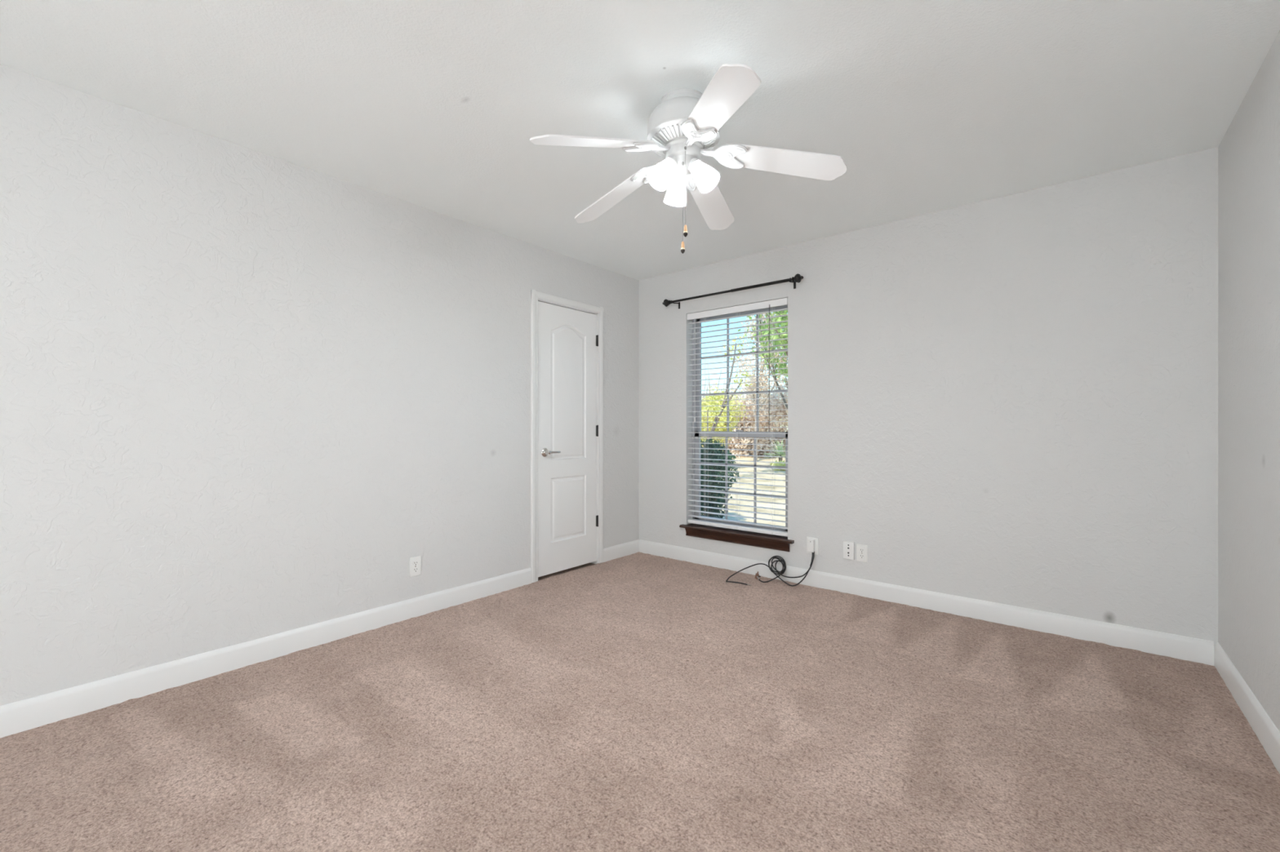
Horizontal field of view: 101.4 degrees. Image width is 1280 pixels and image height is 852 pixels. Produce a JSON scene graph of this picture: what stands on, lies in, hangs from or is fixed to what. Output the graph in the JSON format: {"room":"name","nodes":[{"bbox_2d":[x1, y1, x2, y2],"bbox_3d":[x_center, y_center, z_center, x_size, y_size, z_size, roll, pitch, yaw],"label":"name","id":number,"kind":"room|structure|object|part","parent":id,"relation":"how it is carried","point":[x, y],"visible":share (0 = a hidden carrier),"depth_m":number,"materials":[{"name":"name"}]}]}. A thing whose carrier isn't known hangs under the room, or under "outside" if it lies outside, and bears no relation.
{"room":"empty bedroom","nodes":[
{"label":"empty bedroom","id":0,"kind":"room"},
{"bbox_2d":[0,64,638,706],"bbox_3d":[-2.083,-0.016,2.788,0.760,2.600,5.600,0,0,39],"label":"wall","id":1,"kind":"structure","parent":0,"point":[242,388],"depth_m":2.43,"materials":[{"name":"paint"}]},
{"bbox_2d":[0,539,639,738],"bbox_3d":[-1.785,1.070,2.542,0.014,0.112,5.600,0,0,39],"label":"baseboard","id":2,"kind":"structure","parent":1,"relation":"attached to","point":[24,715],"depth_m":2.41,"materials":[{"name":"white wood"}]},
{"bbox_2d":[408,555,421,577],"bbox_3d":[-1.329,0.828,3.098,0.010,0.114,0.070,0,0,39],"label":"wall outlet","id":3,"kind":"object","parent":1,"relation":"attached to","point":[415,563],"visible":1,"depth_m":3.10,"materials":[{"name":"white plastic"}]},
{"bbox_2d":[413,567,418,573],"bbox_3d":[-1.327,0.848,3.096,0.004,0.028,0.034,0,0,39],"label":"receptacle","id":4,"kind":"object","parent":3,"relation":"attached to","point":[415,570],"depth_m":3.10,"materials":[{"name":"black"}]},
{"bbox_2d":[413,560,418,565],"bbox_3d":[-1.327,0.808,3.096,0.004,0.028,0.034,0,0,39],"label":"receptacle","id":5,"kind":"object","parent":3,"relation":"attached to","point":[415,562],"depth_m":3.10,"materials":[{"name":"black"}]},
{"bbox_2d":[530,289,604,582],"bbox_3d":[-0.600,0.119,4.096,0.168,2.210,0.746,0,0,39],"label":"door frame","id":6,"kind":"structure","parent":1,"relation":"attached to","point":[535,295],"depth_m":3.80,"materials":[{"name":"white wood"}]},
{"bbox_2d":[537,301,598,577],"bbox_3d":[-0.534,0.092,4.055,0.099,2.018,0.626,0,0,39],"label":"door","id":7,"kind":"structure","parent":1,"relation":"in","point":[568,339],"depth_m":4.03,"materials":[{"name":"white paint"}]},
{"bbox_3d":[-0.680,0.190,3.850,0.063,0.066,0.066,0,0,39],"label":"handle","id":8,"kind":"part","parent":7,"relation":"part of","materials":[{"name":"silver metal"}]},
{"bbox_2d":[537,563,595,580],"bbox_3d":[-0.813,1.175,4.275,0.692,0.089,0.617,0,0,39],"label":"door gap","id":9,"kind":"object","parent":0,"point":[566,571],"visible":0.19,"depth_m":4.08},
{"bbox_2d":[0,551,1279,851],"bbox_3d":[-0.425,1.125,1.423,3.536,0.011,5.600,0,0,39],"label":"floor","id":10,"kind":"structure","parent":0,"point":[637,702],"depth_m":1.87,"materials":[{"name":"beige carpet"}]},
{"bbox_2d":[755,571,760,579],"bbox_3d":[0.864,1.092,3.841,0.044,0.056,0.016,0,0,4],"label":"splitter","id":11,"kind":"object","parent":10,"relation":"on","point":[757,574],"visible":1,"depth_m":3.83,"materials":[{"name":"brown metal"}]},
{"bbox_2d":[725,552,813,586],"bbox_3d":[0.928,0.999,3.735,0.575,0.251,0.249,0,0,31],"label":"coaxial cable","id":12,"kind":"object","parent":10,"relation":"on","point":[812,553],"visible":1,"depth_m":3.76,"materials":[{"name":"black plastic"}]},
{"bbox_2d":[756,551,814,582],"bbox_3d":[1.029,0.997,3.735,0.394,0.249,0.148,0,0,39],"label":"coaxial cable","id":13,"kind":"object","parent":10,"relation":"on","point":[783,562],"visible":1,"depth_m":3.79,"materials":[{"name":"black plastic"}]},
{"bbox_2d":[0,0,1279,280],"bbox_3d":[-0.643,-1.376,0.793,10.000,0.120,7.150,0,0,39],"label":"ceiling","id":14,"kind":"structure","parent":0,"point":[927,106],"depth_m":2.05,"materials":[{"name":"white paint"}]},
{"bbox_2d":[529,63,847,253],"bbox_3d":[0.146,-1.001,2.168,1.181,0.630,1.223,0,0,39],"label":"ceiling fan","id":15,"kind":"object","parent":14,"relation":"hanging from","point":[686,123],"visible":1,"depth_m":2.06,"materials":[{"name":"white metal"}]},
{"bbox_3d":[-0.172,-1.048,1.928,0.485,0.006,0.133,-14,21,-29],"label":"blade","id":16,"kind":"part","parent":15,"relation":"part of","materials":[{"name":"white wood"}]},
{"bbox_3d":[-0.123,-1.049,2.397,0.485,0.006,0.133,-16,2,41],"label":"blade","id":17,"kind":"part","parent":15,"relation":"part of","materials":[{"name":"white wood"}]},
{"bbox_3d":[0.094,-1.018,2.088,0.057,0.086,0.074,0,0,39],"label":"bulb","id":18,"kind":"part","parent":15,"relation":"part of","materials":[{"name":"white glass"}]},
{"bbox_3d":[0.083,-1.010,2.086,0.099,0.132,0.124,0,0,39],"label":"lamp shade","id":19,"kind":"part","parent":15,"relation":"part of","materials":[{"name":"white glass"}]},
{"bbox_3d":[0.126,-1.061,2.102,0.059,0.049,0.055,0,0,39],"label":"lamp arm","id":20,"kind":"part","parent":15,"relation":"part of","materials":[{"name":"white metal"}]},
{"bbox_3d":[0.156,-0.994,2.226,0.119,0.132,0.111,0,0,39],"label":"lamp shade","id":21,"kind":"part","parent":15,"relation":"part of","materials":[{"name":"white glass"}]},
{"bbox_3d":[0.164,-1.048,2.179,0.056,0.056,0.058,0,0,39],"label":"lamp arm","id":22,"kind":"part","parent":15,"relation":"part of","materials":[{"name":"white metal"}]},
{"bbox_3d":[0.170,-0.891,2.074,0.011,0.318,0.010,0,0,39],"label":"pull chain","id":23,"kind":"part","parent":15,"relation":"part of","materials":[{"name":"silver metal"}]},
{"bbox_3d":[0.179,-0.949,2.061,0.011,0.311,0.010,0,0,39],"label":"pull chain","id":24,"kind":"part","parent":15,"relation":"part of","materials":[{"name":"silver metal"}]},
{"bbox_3d":[0.218,-1.052,2.101,0.054,0.051,0.058,0,0,39],"label":"lamp arm","id":25,"kind":"part","parent":15,"relation":"part of","materials":[{"name":"white metal"}]},
{"bbox_3d":[0.256,-1.000,2.080,0.126,0.132,0.098,0,0,39],"label":"lamp shade","id":26,"kind":"part","parent":15,"relation":"part of","materials":[{"name":"white glass"}]},
{"bbox_3d":[0.247,-1.008,2.084,0.076,0.086,0.057,0,0,39],"label":"bulb","id":27,"kind":"part","parent":15,"relation":"part of","materials":[{"name":"white glass"}]},
{"bbox_3d":[0.340,-1.066,2.498,0.133,0.006,0.485,-14,-14,21],"label":"blade","id":28,"kind":"part","parent":15,"relation":"part of","materials":[{"name":"white wood"}]},
{"bbox_3d":[0.259,-1.067,1.733,0.133,0.006,0.485,14,6,-14],"label":"blade","id":29,"kind":"part","parent":15,"relation":"part of","materials":[{"name":"white wood"}]},
{"bbox_3d":[0.576,-1.056,2.086,0.485,0.006,0.133,11,-12,6],"label":"blade","id":30,"kind":"part","parent":15,"relation":"part of","materials":[{"name":"white wood"}]},
{"bbox_2d":[638,146,1217,645],"bbox_3d":[1.581,0.054,3.496,10.000,2.740,0.150,0,0,39],"label":"wall","id":31,"kind":"structure","parent":0,"point":[1012,399],"depth_m":3.00,"materials":[{"name":"paint"}]},
{"bbox_2d":[662,273,803,309],"bbox_3d":[0.683,-1.036,4.062,1.231,0.079,0.117,0,0,39],"label":"curtain rod","id":32,"kind":"object","parent":31,"relation":"attached to","point":[797,277],"visible":1,"depth_m":3.93,"materials":[{"name":"black metal"}]},
{"bbox_3d":[0.665,-1.042,4.042,1.050,0.022,0.022,0,0,39],"label":"rod","id":33,"kind":"part","parent":32,"relation":"part of","materials":[{"name":"black metal"}]},
{"bbox_2d":[679,304,794,551],"bbox_3d":[0.773,-0.018,4.139,0.979,1.855,0.212,0,0,39],"label":"window","id":34,"kind":"structure","parent":31,"relation":"in","point":[780,543],"depth_m":4.21,"materials":[{"name":"grey plastic"}]},
{"bbox_3d":[0.813,-0.062,4.195,0.893,1.768,0.075,0,0,39],"label":"frame","id":35,"kind":"part","parent":34,"relation":"part of","materials":[{"name":"grey plastic"}]},
{"bbox_3d":[0.749,0.866,4.110,0.979,0.087,0.136,0,0,39],"label":"sill","id":36,"kind":"part","parent":34,"relation":"part of","materials":[{"name":"brown wood"}]},
{"bbox_2d":[687,297,787,537],"bbox_3d":[0.750,-0.069,4.118,0.885,1.750,0.076,0,0,39],"label":"window blind","id":37,"kind":"object","parent":34,"relation":"attached to","point":[779,302],"visible":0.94,"depth_m":4.09,"materials":[{"name":"white plastic"}]},
{"bbox_3d":[0.453,-0.466,4.321,0.014,0.860,0.013,0,0,39],"label":"lift cord","id":38,"kind":"part","parent":37,"relation":"part of","materials":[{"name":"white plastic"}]},
{"bbox_3d":[0.547,-0.052,4.295,0.014,1.705,0.061,0,0,39],"label":"ladder cord","id":39,"kind":"part","parent":37,"relation":"part of","materials":[{"name":"white fabric"}]},
{"bbox_3d":[0.773,-0.052,4.109,0.014,1.705,0.061,0,0,39],"label":"ladder cord","id":40,"kind":"part","parent":37,"relation":"part of","materials":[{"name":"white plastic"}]},
{"bbox_3d":[0.756,0.792,4.125,0.881,0.028,0.052,0,0,39],"label":"rail","id":41,"kind":"part","parent":37,"relation":"part of","materials":[{"name":"white plastic"}]},
{"bbox_3d":[0.804,0.419,4.184,0.853,0.761,0.030,0,0,39],"label":"sash","id":42,"kind":"part","parent":34,"relation":"part of","materials":[{"name":"grey"}]},
{"bbox_3d":[0.824,-0.422,4.208,0.853,1.003,0.028,0,0,39],"label":"sash","id":43,"kind":"part","parent":34,"relation":"part of","materials":[{"name":"grey"}]},
{"bbox_2d":[806,537,818,555],"bbox_3d":[1.208,0.841,3.682,0.084,0.116,0.037,0,0,39],"label":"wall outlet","id":44,"kind":"object","parent":31,"relation":"attached to","point":[812,544],"visible":1,"depth_m":3.67,"materials":[{"name":"white plastic"}]},
{"bbox_2d":[843,541,854,559],"bbox_3d":[1.407,0.833,3.525,0.070,0.116,0.025,0,0,39],"label":"wall outlet","id":45,"kind":"object","parent":31,"relation":"attached to","point":[848,547],"visible":1,"depth_m":3.52,"materials":[{"name":"white plastic"}]},
{"bbox_2d":[856,544,867,562],"bbox_3d":[1.475,0.842,3.479,0.070,0.114,0.010,0,0,39],"label":"wall outlet","id":46,"kind":"object","parent":31,"relation":"attached to","point":[861,550],"visible":1,"depth_m":3.48,"materials":[{"name":"white plastic"}]},
{"bbox_2d":[858,554,864,558],"bbox_3d":[1.474,0.862,3.477,0.034,0.028,0.004,0,0,39],"label":"receptacle","id":47,"kind":"object","parent":46,"relation":"attached to","point":[860,556],"depth_m":3.48,"materials":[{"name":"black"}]},
{"bbox_2d":[858,548,864,552],"bbox_3d":[1.474,0.823,3.477,0.034,0.028,0.004,0,0,39],"label":"receptacle","id":48,"kind":"object","parent":46,"relation":"attached to","point":[860,550],"depth_m":3.48,"materials":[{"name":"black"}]},
{"bbox_2d":[639,539,1214,666],"bbox_3d":[1.350,1.070,3.580,3.507,0.112,0.014,0,0,39],"label":"baseboard","id":49,"kind":"structure","parent":31,"relation":"attached to","point":[1159,643],"depth_m":3.06,"materials":[{"name":"white wood"}]},
{"bbox_2d":[1217,30,1279,732],"bbox_3d":[0.999,-0.046,0.252,0.150,2.540,5.600,0,0,39],"label":"wall","id":50,"kind":"structure","parent":0,"point":[1249,150],"depth_m":2.01,"materials":[{"name":"paint"}]},
{"bbox_2d":[1213,642,1279,773],"bbox_3d":[0.935,1.070,0.304,0.014,0.112,5.600,0,0,39],"label":"baseboard","id":51,"kind":"structure","parent":50,"relation":"attached to","point":[1267,733],"depth_m":1.98,"materials":[{"name":"white wood"}]},
{"label":"outside","id":52,"kind":"structure","parent":0,"visible":0},
{"bbox_2d":[701,437,785,526],"bbox_3d":[13.305,1.474,32.699,65.000,0.200,59.849,0,0,39],"label":"lawn","id":53,"kind":"structure","parent":52,"point":[744,458],"depth_m":11.05,"materials":[{"name":"plant"}]},
{"bbox_2d":[700,438,739,518],"bbox_3d":[1.000,0.775,7.281,0.783,1.218,0.712,0,0,39],"label":"shrub","id":54,"kind":"object","parent":53,"relation":"on","point":[708,446],"visible":0.52,"depth_m":7.14,"materials":[{"name":"green plant"}]},
{"bbox_2d":[700,382,748,451],"bbox_3d":[2.371,-0.038,16.892,2.489,2.828,1.836,0,0,39],"label":"tree","id":55,"kind":"object","parent":53,"relation":"on","point":[709,398],"visible":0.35,"depth_m":16.50,"materials":[{"name":"yellow plant"}]},
{"bbox_2d":[701,334,753,467],"bbox_3d":[2.014,-0.391,12.329,1.459,3.554,0.904,0,0,-5],"label":"young tree","id":56,"kind":"object","parent":53,"relation":"on","point":[724,403],"visible":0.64,"depth_m":12.27,"materials":[{"name":"brown plant"}]},
{"bbox_2d":[701,367,787,457],"bbox_3d":[8.078,-1.193,23.882,18.425,6.007,4.614,0,0,19],"label":"woodland","id":57,"kind":"object","parent":53,"relation":"on","point":[748,409],"visible":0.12,"depth_m":23.40,"materials":[{"name":"beige plant"}]},
{"bbox_2d":[729,312,787,461],"bbox_3d":[5.525,-2.586,20.925,4.289,7.923,3.810,0,0,39],"label":"bare tree","id":58,"kind":"object","parent":53,"relation":"on","point":[752,362],"visible":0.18,"depth_m":20.54,"materials":[{"name":"beige plant"}]},
{"bbox_2d":[737,310,787,409],"bbox_3d":[3.818,-1.641,13.417,2.905,6.052,4.344,0,0,17],"label":"broadleaf tree","id":59,"kind":"object","parent":53,"relation":"on","point":[780,313],"visible":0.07,"depth_m":13.61,"materials":[{"name":"green plant"}]},
{"bbox_2d":[764,440,785,461],"bbox_3d":[5.027,0.862,18.679,1.338,1.025,1.252,0,0,-13],"label":"yucca","id":60,"kind":"object","parent":53,"relation":"on","point":[780,447],"visible":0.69,"depth_m":18.75,"materials":[{"name":"green plant"}]},
{"bbox_2d":[769,460,785,470],"bbox_3d":[5.761,1.261,16.502,3.376,0.438,1.496,0,0,-2],"label":"weeds","id":61,"kind":"object","parent":53,"relation":"on","point":[771,464],"visible":0.04,"depth_m":16.44,"materials":[{"name":"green plant"}]}
]}

